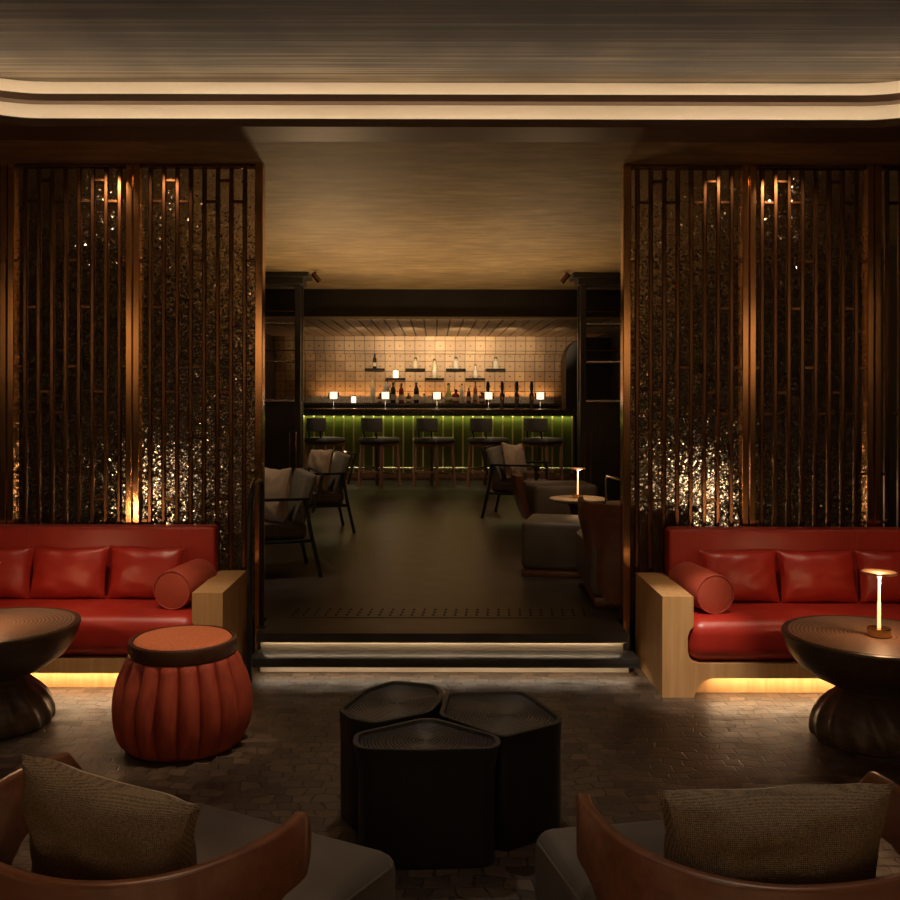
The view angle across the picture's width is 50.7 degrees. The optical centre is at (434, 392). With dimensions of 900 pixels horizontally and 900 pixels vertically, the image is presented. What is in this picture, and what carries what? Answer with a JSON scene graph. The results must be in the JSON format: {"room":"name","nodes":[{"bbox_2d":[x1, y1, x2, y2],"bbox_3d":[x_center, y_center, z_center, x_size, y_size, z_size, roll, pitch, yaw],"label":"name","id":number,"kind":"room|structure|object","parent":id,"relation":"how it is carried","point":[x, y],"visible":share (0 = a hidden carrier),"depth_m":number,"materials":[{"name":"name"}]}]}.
{"room":"cocktail bar lounge","nodes":[
{"label":"cocktail bar lounge","id":0,"kind":"room"},
{"bbox_2d":[265,333,274,401],"bbox_3d":[-3.050,0.159,15.550,0.100,2.530,4.700,0,0,0],"label":"wall","id":1,"kind":"structure","parent":0,"point":[269,355],"depth_m":17.22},
{"bbox_2d":[275,354,562,408],"bbox_3d":[0.000,0.190,17.850,6.000,2.480,0.100,0,0,0],"label":"wall","id":2,"kind":"structure","parent":0,"point":[346,375],"depth_m":17.80,"materials":[{"name":"tile"}]},
{"bbox_2d":[365,368,384,370],"bbox_3d":[-1.124,-0.438,17.695,0.360,0.040,0.210,0,0,0],"label":"wall shelf","id":3,"kind":"object","parent":2,"relation":"attached to","point":[366,369],"visible":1,"depth_m":17.59,"materials":[{"name":"black metal"}]},
{"bbox_2d":[406,368,424,370],"bbox_3d":[-0.364,-0.436,17.695,0.360,0.040,0.210,0,0,0],"label":"wall shelf","id":4,"kind":"object","parent":2,"relation":"attached to","point":[407,369],"visible":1,"depth_m":17.59,"materials":[{"name":"wood"}]},
{"bbox_2d":[277,397,554,402],"bbox_3d":[-0.355,0.127,17.767,5.190,0.109,0.025,0,0,0],"label":"backsplash","id":5,"kind":"structure","parent":2,"relation":"attached to","point":[305,399],"depth_m":17.76,"materials":[{"name":"stone"}]},
{"bbox_2d":[425,378,443,379],"bbox_3d":[-0.009,-0.259,17.695,0.360,0.040,0.210,0,0,0],"label":"wall shelf","id":6,"kind":"object","parent":2,"relation":"attached to","point":[425,378],"visible":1,"depth_m":17.59,"materials":[{"name":"black metal"}]},
{"bbox_2d":[432,359,436,377],"bbox_3d":[-0.008,-0.460,17.690,0.097,0.361,0.097,0,0,0],"label":"bottle","id":7,"kind":"object","parent":6,"relation":"on","point":[434,365],"visible":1,"depth_m":17.66,"materials":[{"name":"clear glass"}]},
{"bbox_2d":[273,336,596,353],"bbox_3d":[0.002,-0.890,17.715,6.000,0.320,0.190,0,0,0],"label":"trim","id":8,"kind":"structure","parent":2,"relation":"attached to","point":[312,344],"depth_m":17.62,"materials":[{"name":"tile"}]},
{"bbox_2d":[446,368,465,370],"bbox_3d":[0.390,-0.435,17.695,0.360,0.040,0.210,0,0,0],"label":"wall shelf","id":9,"kind":"object","parent":2,"relation":"attached to","point":[447,369],"visible":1,"depth_m":17.59,"materials":[{"name":"wood"}]},
{"bbox_2d":[453,357,458,367],"bbox_3d":[0.390,-0.564,17.690,0.119,0.219,0.119,0,0,0],"label":"bottle","id":10,"kind":"object","parent":9,"relation":"on","point":[455,362],"visible":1,"depth_m":17.64,"materials":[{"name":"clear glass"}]},
{"bbox_2d":[486,369,505,370],"bbox_3d":[1.131,-0.433,17.695,0.360,0.040,0.210,0,0,0],"label":"wall shelf","id":11,"kind":"object","parent":2,"relation":"attached to","point":[486,369],"visible":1,"depth_m":17.59,"materials":[{"name":"black metal"}]},
{"bbox_2d":[493,357,498,368],"bbox_3d":[1.131,-0.562,17.690,0.119,0.219,0.119,0,0,0],"label":"bottle","id":12,"kind":"object","parent":11,"relation":"on","point":[495,362],"visible":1,"depth_m":17.64,"materials":[{"name":"clear glass"}]},
{"bbox_2d":[256,477,628,667],"bbox_3d":[-0.003,1.540,12.025,8.800,0.220,12.750,0,0,0],"label":"floor","id":13,"kind":"structure","parent":0,"point":[422,545],"depth_m":7.37,"materials":[{"name":"wood"}]},
{"bbox_2d":[265,272,312,472],"bbox_3d":[-2.075,-0.003,11.420,1.150,2.857,0.400,0,0,0],"label":"display rack","id":14,"kind":"object","parent":13,"relation":"on","point":[283,420],"visible":0.41,"depth_m":11.32,"materials":[{"name":"black paint"}]},
{"bbox_2d":[265,324,294,325],"bbox_3d":[-2.098,-0.831,11.430,0.860,0.024,0.260,0,0,0],"label":"shelf","id":15,"kind":"object","parent":14,"relation":"attached to","point":[265,324],"depth_m":11.43,"materials":[{"name":"black paint"}]},
{"bbox_2d":[265,467,323,577],"bbox_3d":[-1.288,1.024,7.561,0.701,0.814,0.648,0,0,-18],"label":"armchair","id":16,"kind":"object","parent":13,"relation":"on","point":[293,529],"visible":0.66,"depth_m":7.36,"materials":[{"name":"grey fabric"}]},
{"bbox_2d":[265,467,291,522],"bbox_3d":[-1.273,0.798,7.479,0.188,0.444,0.459,0,0,-38],"label":"cushion","id":17,"kind":"object","parent":16,"relation":"on","point":[278,483],"visible":0.73,"depth_m":7.35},
{"bbox_2d":[286,468,316,524],"bbox_3d":[-1.089,0.828,7.626,0.187,0.414,0.550,0,0,-18],"label":"cushion","id":18,"kind":"object","parent":16,"relation":"on","point":[303,481],"depth_m":7.39,"materials":[{"name":"grey fabric"}]},
{"bbox_2d":[291,450,356,533],"bbox_3d":[-1.217,1.024,9.880,0.701,0.814,0.648,0,0,-16],"label":"armchair","id":19,"kind":"object","parent":13,"relation":"on","point":[333,496],"visible":0.63,"depth_m":9.67,"materials":[{"name":"grey fabric"}]},
{"bbox_2d":[306,449,332,490],"bbox_3d":[-1.200,0.790,9.801,0.187,0.441,0.472,0,0,-35],"label":"cushion","id":20,"kind":"object","parent":19,"relation":"on","point":[320,460],"visible":0.69,"depth_m":9.66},
{"bbox_2d":[327,451,350,492],"bbox_3d":[-1.016,0.828,9.938,0.187,0.414,0.550,0,0,-16],"label":"cushion","id":21,"kind":"object","parent":19,"relation":"on","point":[340,460],"depth_m":9.69,"materials":[{"name":"grey fabric"}]},
{"bbox_2d":[304,417,346,486],"bbox_3d":[-1.693,0.900,14.430,0.506,1.056,0.494,0,0,42],"label":"bar stool","id":22,"kind":"object","parent":13,"relation":"on","point":[312,424],"visible":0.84,"depth_m":14.27,"materials":[{"name":"brown wood"}]},
{"bbox_2d":[357,418,400,488],"bbox_3d":[-0.863,0.901,14.429,0.506,1.056,0.494,0,0,40],"label":"bar stool","id":23,"kind":"object","parent":13,"relation":"on","point":[367,424],"visible":1,"depth_m":14.33,"materials":[{"name":"black metal"}]},
{"bbox_2d":[277,397,558,408],"bbox_3d":[-0.357,0.751,17.490,5.190,1.357,0.580,0,0,0],"label":"countertop","id":24,"kind":"structure","parent":13,"relation":"on","point":[308,402],"depth_m":17.25,"materials":[{"name":"stone"}]},
{"bbox_2d":[370,378,374,402],"bbox_3d":[-1.141,-0.047,17.380,0.092,0.453,0.092,0,0,0],"label":"bottle","id":25,"kind":"object","parent":24,"relation":"on","point":[372,388],"visible":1,"depth_m":17.35,"materials":[{"name":"clear glass"}]},
{"bbox_2d":[383,379,389,402],"bbox_3d":[-0.887,-0.040,17.380,0.118,0.440,0.118,0,0,0],"label":"bottle","id":26,"kind":"object","parent":24,"relation":"on","point":[386,388],"visible":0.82,"depth_m":17.34,"materials":[{"name":"clear glass"}]},
{"bbox_2d":[390,382,395,402],"bbox_3d":[-0.765,-0.008,17.380,0.101,0.377,0.101,0,0,0],"label":"bottle","id":27,"kind":"object","parent":24,"relation":"on","point":[393,390],"visible":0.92,"depth_m":17.34,"materials":[{"name":"green glass"}]},
{"bbox_2d":[399,383,403,402],"bbox_3d":[-0.615,0.000,17.380,0.097,0.361,0.097,0,0,0],"label":"bottle","id":28,"kind":"object","parent":24,"relation":"on","point":[401,390],"visible":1,"depth_m":17.34,"materials":[{"name":"red glass"}]},
{"bbox_2d":[414,382,418,402],"bbox_3d":[-0.340,-0.007,17.380,0.101,0.377,0.101,0,0,0],"label":"bottle","id":29,"kind":"object","parent":24,"relation":"on","point":[416,389],"visible":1,"depth_m":17.34,"materials":[{"name":"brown glass"}]},
{"bbox_2d":[303,402,558,405],"bbox_3d":[-0.355,0.205,17.490,5.190,0.048,0.580,0,0,0],"label":"countertop","id":30,"kind":"structure","parent":24,"relation":"on","point":[304,403],"depth_m":17.20,"materials":[{"name":"stone"}]},
{"bbox_2d":[444,383,451,402],"bbox_3d":[0.247,0.000,17.380,0.149,0.365,0.149,0,0,0],"label":"bottle","id":31,"kind":"object","parent":24,"relation":"on","point":[448,396],"visible":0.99,"depth_m":17.34,"materials":[{"name":"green glass"}]},
{"bbox_2d":[452,389,458,402],"bbox_3d":[0.380,0.058,17.380,0.135,0.249,0.135,0,0,0],"label":"bottle","id":32,"kind":"object","parent":24,"relation":"on","point":[455,397],"visible":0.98,"depth_m":17.33,"materials":[{"name":"red glass"}]},
{"bbox_2d":[460,384,463,402],"bbox_3d":[0.490,0.006,17.380,0.072,0.355,0.072,0,0,0],"label":"bottle","id":33,"kind":"object","parent":24,"relation":"on","point":[461,389],"visible":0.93,"depth_m":17.35,"materials":[{"name":"clear glass"}]},
{"bbox_2d":[473,382,476,402],"bbox_3d":[0.737,-0.013,17.380,0.080,0.394,0.080,0,0,0],"label":"bottle","id":34,"kind":"object","parent":24,"relation":"on","point":[475,388],"visible":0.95,"depth_m":17.35,"materials":[{"name":"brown glass"}]},
{"bbox_2d":[412,418,455,488],"bbox_3d":[-0.028,0.903,14.430,0.506,1.056,0.494,0,0,42],"label":"bar stool","id":35,"kind":"object","parent":13,"relation":"on","point":[422,424],"visible":1,"depth_m":14.32,"materials":[{"name":"black metal"}]},
{"bbox_2d":[303,408,576,480],"bbox_3d":[-0.272,0.844,15.715,5.260,1.170,0.670,0,0,0],"label":"bar counter","id":36,"kind":"object","parent":13,"relation":"on","point":[400,423],"depth_m":15.60,"materials":[{"name":"stone"}]},
{"bbox_2d":[328,392,338,408],"bbox_3d":[-1.664,0.119,15.600,0.154,0.275,0.119,0,0,36],"label":"lamp","id":37,"kind":"object","parent":36,"relation":"on","point":[332,395],"visible":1,"depth_m":15.57,"materials":[{"name":"metal"}]},
{"bbox_2d":[380,392,390,408],"bbox_3d":[-0.813,0.121,15.600,0.154,0.275,0.119,0,0,36],"label":"lamp","id":38,"kind":"object","parent":36,"relation":"on","point":[385,395],"visible":1,"depth_m":15.56,"materials":[{"name":"metal"}]},
{"bbox_2d":[432,392,441,408],"bbox_3d":[0.033,0.123,15.600,0.154,0.275,0.119,0,0,36],"label":"lamp","id":39,"kind":"object","parent":36,"relation":"on","point":[435,395],"visible":1,"depth_m":15.56,"materials":[{"name":"metal"}]},
{"bbox_2d":[303,408,576,415],"bbox_3d":[-0.271,0.314,15.715,5.260,0.110,0.670,0,0,0],"label":"countertop","id":40,"kind":"structure","parent":36,"relation":"on","point":[306,411],"depth_m":15.38,"materials":[{"name":"stone"}]},
{"bbox_2d":[485,381,489,408],"bbox_3d":[0.889,0.031,15.904,0.087,0.461,0.178,0,0,0],"label":"tap","id":41,"kind":"object","parent":36,"relation":"on","point":[487,383],"visible":0.54,"depth_m":15.93,"materials":[{"name":"black paint"}]},
{"bbox_2d":[483,392,493,408],"bbox_3d":[0.880,0.124,15.600,0.154,0.275,0.119,0,0,36],"label":"lamp","id":42,"kind":"object","parent":36,"relation":"on","point":[488,395],"visible":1,"depth_m":15.56,"materials":[{"name":"metal"}]},
{"bbox_2d":[500,381,504,408],"bbox_3d":[1.128,0.032,15.904,0.087,0.461,0.178,0,0,0],"label":"tap","id":43,"kind":"object","parent":36,"relation":"on","point":[502,382],"visible":1,"depth_m":15.92,"materials":[{"name":"black paint"}]},
{"bbox_2d":[514,381,518,408],"bbox_3d":[1.374,0.032,15.904,0.087,0.461,0.178,0,0,0],"label":"tap","id":44,"kind":"object","parent":36,"relation":"on","point":[516,382],"visible":1,"depth_m":15.92,"materials":[{"name":"black paint"}]},
{"bbox_2d":[529,381,533,408],"bbox_3d":[1.622,0.033,15.904,0.087,0.461,0.178,0,0,0],"label":"tap","id":45,"kind":"object","parent":36,"relation":"on","point":[531,395],"visible":1,"depth_m":15.92,"materials":[{"name":"black paint"}]},
{"bbox_2d":[535,392,545,408],"bbox_3d":[1.729,0.126,15.600,0.154,0.275,0.119,0,0,36],"label":"lamp","id":46,"kind":"object","parent":36,"relation":"on","point":[540,395],"visible":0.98,"depth_m":15.57,"materials":[{"name":"metal"}]},
{"bbox_2d":[284,607,597,617],"bbox_3d":[0.037,1.428,6.190,2.000,0.004,0.300,0,0,0],"label":"floor vent","id":47,"kind":"object","parent":13,"relation":"in","point":[293,612],"visible":1,"depth_m":6.17,"materials":[{"name":"metal"}]},
{"bbox_2d":[261,643,622,650],"bbox_3d":[0.042,1.510,5.687,2.170,0.060,0.006,0,0,0],"label":"trim","id":48,"kind":"structure","parent":13,"relation":"attached to","point":[264,646],"depth_m":5.68,"materials":[{"name":"stone"}]},
{"bbox_2d":[256,642,627,642],"bbox_3d":[0.042,1.484,5.662,2.210,0.007,0.020,0,0,0],"label":"trim","id":49,"kind":"structure","parent":13,"relation":"attached to","point":[256,642],"depth_m":5.65,"materials":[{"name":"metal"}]},
{"bbox_2d":[466,418,508,488],"bbox_3d":[0.793,0.905,14.431,0.506,1.056,0.494,0,0,44],"label":"bar stool","id":50,"kind":"object","parent":13,"relation":"on","point":[476,424],"visible":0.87,"depth_m":14.30,"materials":[{"name":"black metal"}]},
{"bbox_2d":[480,445,549,517],"bbox_3d":[0.943,1.028,11.061,0.701,0.814,0.648,0,0,18],"label":"armchair","id":51,"kind":"object","parent":13,"relation":"on","point":[501,485],"visible":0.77,"depth_m":10.86,"materials":[{"name":"grey fabric"}]},
{"bbox_2d":[486,445,506,482],"bbox_3d":[0.745,0.832,11.126,0.187,0.414,0.550,0,0,18],"label":"cushion","id":52,"kind":"object","parent":51,"relation":"on","point":[494,455],"depth_m":10.88,"materials":[{"name":"grey fabric"}]},
{"bbox_2d":[501,442,526,479],"bbox_3d":[0.918,0.788,10.980,0.190,0.448,0.469,0,0,35],"label":"cushion","id":53,"kind":"object","parent":51,"relation":"on","point":[512,454],"visible":0.84,"depth_m":10.86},
{"bbox_2d":[522,418,563,480],"bbox_3d":[1.615,0.907,14.430,0.506,1.056,0.494,0,0,42],"label":"bar stool","id":54,"kind":"object","parent":13,"relation":"on","point":[540,425],"visible":0.91,"depth_m":14.29,"materials":[{"name":"black metal"}]},
{"bbox_2d":[522,514,581,578],"bbox_3d":[0.998,1.217,7.620,0.540,0.430,0.540,0,0,14],"label":"ottoman","id":55,"kind":"object","parent":13,"relation":"on","point":[548,540],"visible":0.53,"depth_m":7.38,"materials":[{"name":"fabric"}]},
{"bbox_2d":[511,474,597,518],"bbox_3d":[1.257,1.153,10.091,0.838,0.560,0.540,0,0,-6],"label":"armchair","id":56,"kind":"object","parent":13,"relation":"on","point":[534,499],"visible":0.48,"depth_m":9.86,"materials":[{"name":"fabric"}]},
{"bbox_2d":[549,495,607,514],"bbox_3d":[1.387,1.225,9.200,0.560,0.415,0.560,0,0,0],"label":"round table","id":57,"kind":"object","parent":13,"relation":"on","point":[569,500],"visible":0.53,"depth_m":9.13,"materials":[{"name":"brown wood"}]},
{"bbox_2d":[570,468,585,498],"bbox_3d":[1.383,0.873,9.200,0.156,0.291,0.156,0,0,0],"label":"table lamp","id":58,"kind":"object","parent":57,"relation":"on","point":[577,495],"visible":0.92,"depth_m":9.18,"materials":[{"name":"gold metal"}]},
{"bbox_2d":[569,273,620,503],"bbox_3d":[2.205,0.006,11.420,1.150,2.857,0.400,0,0,0],"label":"display rack","id":59,"kind":"object","parent":13,"relation":"on","point":[598,421],"visible":0.41,"depth_m":11.32,"materials":[{"name":"black paint"}]},
{"bbox_2d":[576,496,619,607],"bbox_3d":[1.401,1.081,6.662,0.802,0.704,0.956,0,0,3],"label":"barrel chair","id":60,"kind":"object","parent":13,"relation":"on","point":[598,538],"visible":0.43,"depth_m":6.31,"materials":[{"name":"brown wood"}]},
{"bbox_2d":[605,475,619,504],"bbox_3d":[1.800,1.034,8.341,0.482,0.800,0.481,0,0,-10],"label":"chair","id":61,"kind":"object","parent":13,"relation":"on","point":[607,476],"visible":0.04,"depth_m":8.44,"materials":[{"name":"wood"}]},
{"bbox_2d":[265,319,620,336],"bbox_3d":[0.030,-1.080,15.630,6.055,0.060,4.540,0,0,0],"label":"ceiling","id":62,"kind":"structure","parent":0,"point":[312,327],"depth_m":15.39,"materials":[{"name":"brown wood"}]},
{"bbox_2d":[0,0,899,83],"bbox_3d":[0.004,-1.830,1.510,8.800,0.100,8.220,0,0,0],"label":"ceiling","id":63,"kind":"structure","parent":0,"point":[315,41],"depth_m":4.80,"materials":[{"name":"paint"}]},
{"bbox_2d":[0,78,899,94],"bbox_3d":[0.099,-1.713,1.630,6.050,0.133,7.860,0,0,0],"label":"cove","id":64,"kind":"structure","parent":63,"relation":"attached to","point":[892,87],"depth_m":5.45,"materials":[{"name":"beige paint"}]},
{"bbox_2d":[0,90,899,105],"bbox_3d":[0.098,-1.627,1.630,6.050,0.039,7.860,0,0,0],"label":"trim","id":65,"kind":"structure","parent":64,"relation":"attached to","point":[5,96],"depth_m":5.24,"materials":[{"name":"paint"}]},
{"bbox_2d":[0,659,899,899],"bbox_3d":[-0.004,1.700,1.750,8.800,0.100,8.700,0,0,0],"label":"floor","id":66,"kind":"structure","parent":0,"point":[622,742],"depth_m":4.35,"materials":[{"name":"brown stone"}]},
{"bbox_2d":[0,607,80,739],"bbox_3d":[-2.164,1.395,4.717,0.760,0.500,0.772,0,0,1],"label":"pedestal table","id":67,"kind":"object","parent":66,"relation":"on","point":[31,638],"visible":1,"depth_m":4.60,"materials":[{"name":"brown wood"}]},
{"bbox_2d":[0,607,80,682],"bbox_3d":[-2.163,1.274,4.723,0.772,0.257,0.760,0,0,-40],"label":"tabletop","id":68,"kind":"object","parent":67,"relation":"on","point":[31,638],"depth_m":4.59,"materials":[{"name":"brown wood"}]},
{"bbox_2d":[0,163,125,523],"bbox_3d":[-2.320,0.106,5.957,0.783,3.078,0.085,0,0,0],"label":"lattice screen","id":69,"kind":"object","parent":66,"relation":"on","point":[63,226],"visible":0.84,"depth_m":5.96,"materials":[{"name":"wood"}]},
{"bbox_2d":[0,524,246,686],"bbox_3d":[-2.510,1.226,5.553,2.685,0.836,0.684,0,0,0],"label":"sofa","id":70,"kind":"object","parent":66,"relation":"on","point":[98,652],"visible":0.54,"depth_m":5.47,"materials":[{"name":"red leather"}]},
{"bbox_2d":[0,547,34,598],"bbox_3d":[-2.630,1.072,5.676,0.450,0.297,0.156,0,0,0],"label":"lumbar cushion","id":71,"kind":"object","parent":70,"relation":"on","point":[15,565],"visible":1,"depth_m":5.63,"materials":[{"name":"red leather"}]},
{"bbox_2d":[29,546,108,598],"bbox_3d":[-2.186,1.072,5.675,0.455,0.300,0.157,0,0,0],"label":"lumbar cushion","id":72,"kind":"object","parent":70,"relation":"on","point":[57,573],"visible":1,"depth_m":5.62,"materials":[{"name":"red leather"}]},
{"bbox_2d":[0,595,193,654],"bbox_3d":[-2.510,1.339,5.518,2.401,0.236,0.614,0,0,0],"label":"seat cushion","id":73,"kind":"object","parent":70,"relation":"on","point":[106,627],"depth_m":5.25,"materials":[{"name":"red leather"}]},
{"bbox_2d":[107,547,184,598],"bbox_3d":[-1.724,1.074,5.674,0.440,0.296,0.154,0,0,0],"label":"lumbar cushion","id":74,"kind":"object","parent":70,"relation":"on","point":[135,571],"visible":0.78,"depth_m":5.63,"materials":[{"name":"red leather"}]},
{"bbox_2d":[153,559,216,609],"bbox_3d":[-1.455,1.113,5.560,0.226,0.226,0.409,0,0,9],"label":"bolster","id":75,"kind":"object","parent":70,"relation":"on","point":[173,589],"visible":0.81,"depth_m":5.37,"materials":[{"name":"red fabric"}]},
{"bbox_2d":[111,625,252,761],"bbox_3d":[-1.188,1.393,4.480,0.638,0.509,0.646,0,0,20],"label":"pouf","id":76,"kind":"object","parent":66,"relation":"on","point":[181,693],"visible":1,"depth_m":4.25,"materials":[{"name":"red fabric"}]},
{"bbox_2d":[133,626,231,650],"bbox_3d":[-1.187,1.168,4.480,0.450,0.059,0.450,0,0,0],"label":"cushion","id":77,"kind":"object","parent":76,"relation":"on","point":[170,638],"depth_m":4.41,"materials":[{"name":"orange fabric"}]},
{"bbox_2d":[125,163,264,654],"bbox_3d":[-1.502,0.108,5.963,0.853,3.078,0.095,0,0,0],"label":"lattice screen","id":78,"kind":"object","parent":66,"relation":"on","point":[195,389],"visible":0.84,"depth_m":5.97,"materials":[{"name":"wood"}]},
{"bbox_2d":[0,751,394,899],"bbox_3d":[-0.639,1.297,2.315,0.802,0.704,0.956,0,0,28],"label":"barrel chair","id":79,"kind":"object","parent":66,"relation":"on","point":[240,856],"visible":0.77,"depth_m":2.10,"materials":[{"name":"brown leather"}]},
{"bbox_2d":[19,754,201,879],"bbox_3d":[-0.736,1.035,2.164,0.527,0.401,0.191,0,0,20],"label":"cushion","id":80,"kind":"object","parent":79,"relation":"on","point":[82,825],"visible":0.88,"depth_m":2.09,"materials":[{"name":"beige fabric"}]},
{"bbox_2d":[247,478,265,681],"bbox_3d":[-1.057,1.080,5.612,0.060,1.136,0.416,0,0,0],"label":"handrail","id":81,"kind":"object","parent":66,"relation":"on","point":[259,481],"visible":0.97,"depth_m":5.42,"materials":[{"name":"black metal"}]},
{"bbox_2d":[339,681,442,829],"bbox_3d":[-0.161,1.440,3.796,0.355,0.420,0.517,0,0,18],"label":"table","id":82,"kind":"object","parent":66,"relation":"on","point":[391,702],"visible":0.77,"depth_m":3.68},
{"bbox_2d":[353,718,500,869],"bbox_3d":[-0.030,1.440,3.437,0.524,0.420,0.324,0,0,0],"label":"table","id":83,"kind":"object","parent":66,"relation":"on","point":[426,786],"visible":0.94,"depth_m":3.29,"materials":[{"name":"wood"}]},
{"bbox_2d":[252,650,639,671],"bbox_3d":[0.057,1.595,5.595,2.260,0.110,0.190,0,0,0],"label":"step","id":84,"kind":"structure","parent":66,"relation":"on","point":[267,660],"depth_m":5.55,"materials":[{"name":"black stone"}]},
{"bbox_2d":[439,691,561,851],"bbox_3d":[0.249,1.440,3.671,0.465,0.420,0.520,0,0,0],"label":"table","id":85,"kind":"object","parent":66,"relation":"on","point":[528,763],"visible":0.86,"depth_m":3.50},
{"bbox_2d":[620,164,755,652],"bbox_3d":[1.586,0.114,5.963,0.828,3.078,0.095,0,0,0],"label":"lattice screen","id":86,"kind":"object","parent":66,"relation":"on","point":[688,342],"visible":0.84,"depth_m":5.96,"materials":[{"name":"wood"}]},
{"bbox_2d":[535,771,899,899],"bbox_3d":[0.722,1.299,2.306,0.802,0.704,0.956,0,0,-10],"label":"barrel chair","id":87,"kind":"object","parent":66,"relation":"on","point":[594,859],"visible":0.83,"depth_m":2.05,"materials":[{"name":"leather"}]},
{"bbox_2d":[656,783,895,883],"bbox_3d":[0.743,1.029,2.113,0.542,0.343,0.205,0,0,-4],"label":"cushion","id":88,"kind":"object","parent":87,"relation":"on","point":[790,834],"visible":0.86,"depth_m":2.03,"materials":[{"name":"beige fabric"}]},
{"bbox_2d":[635,526,899,697],"bbox_3d":[2.576,1.237,5.494,2.683,0.836,0.704,0,0,0],"label":"sofa","id":89,"kind":"object","parent":66,"relation":"on","point":[683,649],"visible":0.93,"depth_m":5.25,"materials":[{"name":"leather"}]},
{"bbox_2d":[668,562,733,613],"bbox_3d":[1.530,1.119,5.485,0.226,0.226,0.418,0,0,-8],"label":"bolster","id":90,"kind":"object","parent":89,"relation":"on","point":[712,592],"visible":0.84,"depth_m":5.29,"materials":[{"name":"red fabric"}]},
{"bbox_2d":[699,550,779,602],"bbox_3d":[1.796,1.081,5.605,0.455,0.298,0.156,0,0,0],"label":"lumbar cushion","id":91,"kind":"object","parent":89,"relation":"on","point":[751,574],"visible":0.8,"depth_m":5.56,"materials":[{"name":"red leather"}]},
{"bbox_2d":[688,599,899,659],"bbox_3d":[2.576,1.349,5.449,2.399,0.236,0.614,0,0,0],"label":"seat cushion","id":92,"kind":"object","parent":89,"relation":"on","point":[747,630],"depth_m":5.17,"materials":[{"name":"red leather"}]},
{"bbox_2d":[777,550,858,602],"bbox_3d":[2.255,1.081,5.606,0.455,0.299,0.156,0,0,0],"label":"lumbar cushion","id":93,"kind":"object","parent":89,"relation":"on","point":[822,576],"visible":1,"depth_m":5.55,"materials":[{"name":"red leather"}]},
{"bbox_2d":[855,551,899,602],"bbox_3d":[2.721,1.083,5.606,0.455,0.297,0.157,0,0,0],"label":"lumbar cushion","id":94,"kind":"object","parent":89,"relation":"on","point":[890,585],"visible":0.93,"depth_m":5.56,"materials":[{"name":"red leather"}]},
{"bbox_2d":[756,165,881,526],"bbox_3d":[2.390,0.116,5.957,0.780,3.078,0.085,0,0,0],"label":"lattice screen","id":95,"kind":"object","parent":66,"relation":"on","point":[819,227],"visible":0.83,"depth_m":5.96,"materials":[{"name":"wood"}]},
{"bbox_2d":[781,615,899,757],"bbox_3d":[2.082,1.404,4.547,0.805,0.500,0.815,0,0,13],"label":"pedestal table","id":96,"kind":"object","parent":66,"relation":"on","point":[860,715],"visible":0.98,"depth_m":4.38,"materials":[{"name":"brown wood"}]},
{"bbox_2d":[781,615,899,697],"bbox_3d":[2.082,1.283,4.553,0.802,0.257,0.818,0,0,-30],"label":"tabletop","id":97,"kind":"object","parent":96,"relation":"on","point":[838,650],"depth_m":4.38,"materials":[{"name":"brown wood"}]},
{"bbox_2d":[860,569,897,638],"bbox_3d":[2.113,1.003,4.520,0.164,0.306,0.164,0,0,0],"label":"table lamp","id":98,"kind":"object","parent":96,"relation":"on","point":[875,631],"visible":1,"depth_m":4.51,"materials":[{"name":"gold metal"}]},
{"bbox_2d":[881,165,899,526],"bbox_3d":[3.171,0.118,5.957,0.783,3.078,0.085,0,0,0],"label":"lattice screen","id":99,"kind":"object","parent":66,"relation":"on","point":[886,168],"visible":0.82,"depth_m":5.94,"materials":[{"name":"wood"}]},
{"bbox_2d":[0,138,899,289],"bbox_3d":[0.003,-1.455,9.297,8.800,0.050,7.805,0,0,0],"label":"ceiling","id":100,"kind":"structure","parent":0,"point":[358,215],"depth_m":6.82,"materials":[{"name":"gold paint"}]},
{"bbox_2d":[311,271,320,282],"bbox_3d":[-1.387,-1.353,11.103,0.114,0.154,0.110,0,0,0],"label":"spotlight","id":101,"kind":"object","parent":100,"relation":"attached to","point":[314,275],"visible":1,"depth_m":11.06,"materials":[{"name":"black metal"}]},
{"bbox_2d":[0,115,899,142],"bbox_3d":[0.098,-1.449,1.550,5.730,0.043,7.700,0,0,0],"label":"trim","id":102,"kind":"structure","parent":100,"relation":"attached to","point":[11,127],"depth_m":5.16,"materials":[{"name":"brown metal"}]},
{"bbox_2d":[0,101,899,119],"bbox_3d":[0.098,-1.539,1.550,5.730,0.137,7.700,0,0,0],"label":"trim","id":103,"kind":"structure","parent":100,"relation":"attached to","point":[6,108],"depth_m":5.31,"materials":[{"name":"beige paint"}]},
{"bbox_2d":[560,272,570,283],"bbox_3d":[1.523,-1.347,11.103,0.114,0.154,0.110,0,0,0],"label":"spotlight","id":104,"kind":"object","parent":100,"relation":"attached to","point":[567,275],"visible":1,"depth_m":11.05,"materials":[{"name":"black metal"}]},
{"bbox_2d":[562,338,609,476],"bbox_3d":[2.619,0.245,16.500,0.760,2.380,0.500,0,0,0],"label":"wall","id":105,"kind":"structure","parent":0,"point":[597,375],"depth_m":16.25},
{"bbox_2d":[597,329,620,399],"bbox_3d":[3.050,0.171,15.550,0.100,2.530,4.700,0,0,0],"label":"wall","id":106,"kind":"structure","parent":0,"point":[615,336],"depth_m":15.88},
{"bbox_2d":[265,316,620,319],"bbox_3d":[0.002,-1.032,13.085,6.000,0.035,0.030,0,0,0],"label":"trim","id":107,"kind":"structure","parent":106,"relation":"attached to","point":[266,317],"depth_m":13.07,"materials":[{"name":"wood"}]},
{"bbox_2d":[265,289,620,316],"bbox_3d":[0.003,-1.239,13.225,8.800,0.378,0.250,0,0,0],"label":"trim","id":108,"kind":"structure","parent":106,"relation":"attached to","point":[317,302],"depth_m":13.10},
{"bbox_2d":[881,244,896,526],"bbox_3d":[4.450,-0.141,7.900,0.100,3.600,21.000,0,0,0],"label":"wall","id":109,"kind":"structure","parent":0,"point":[892,249],"depth_m":9.15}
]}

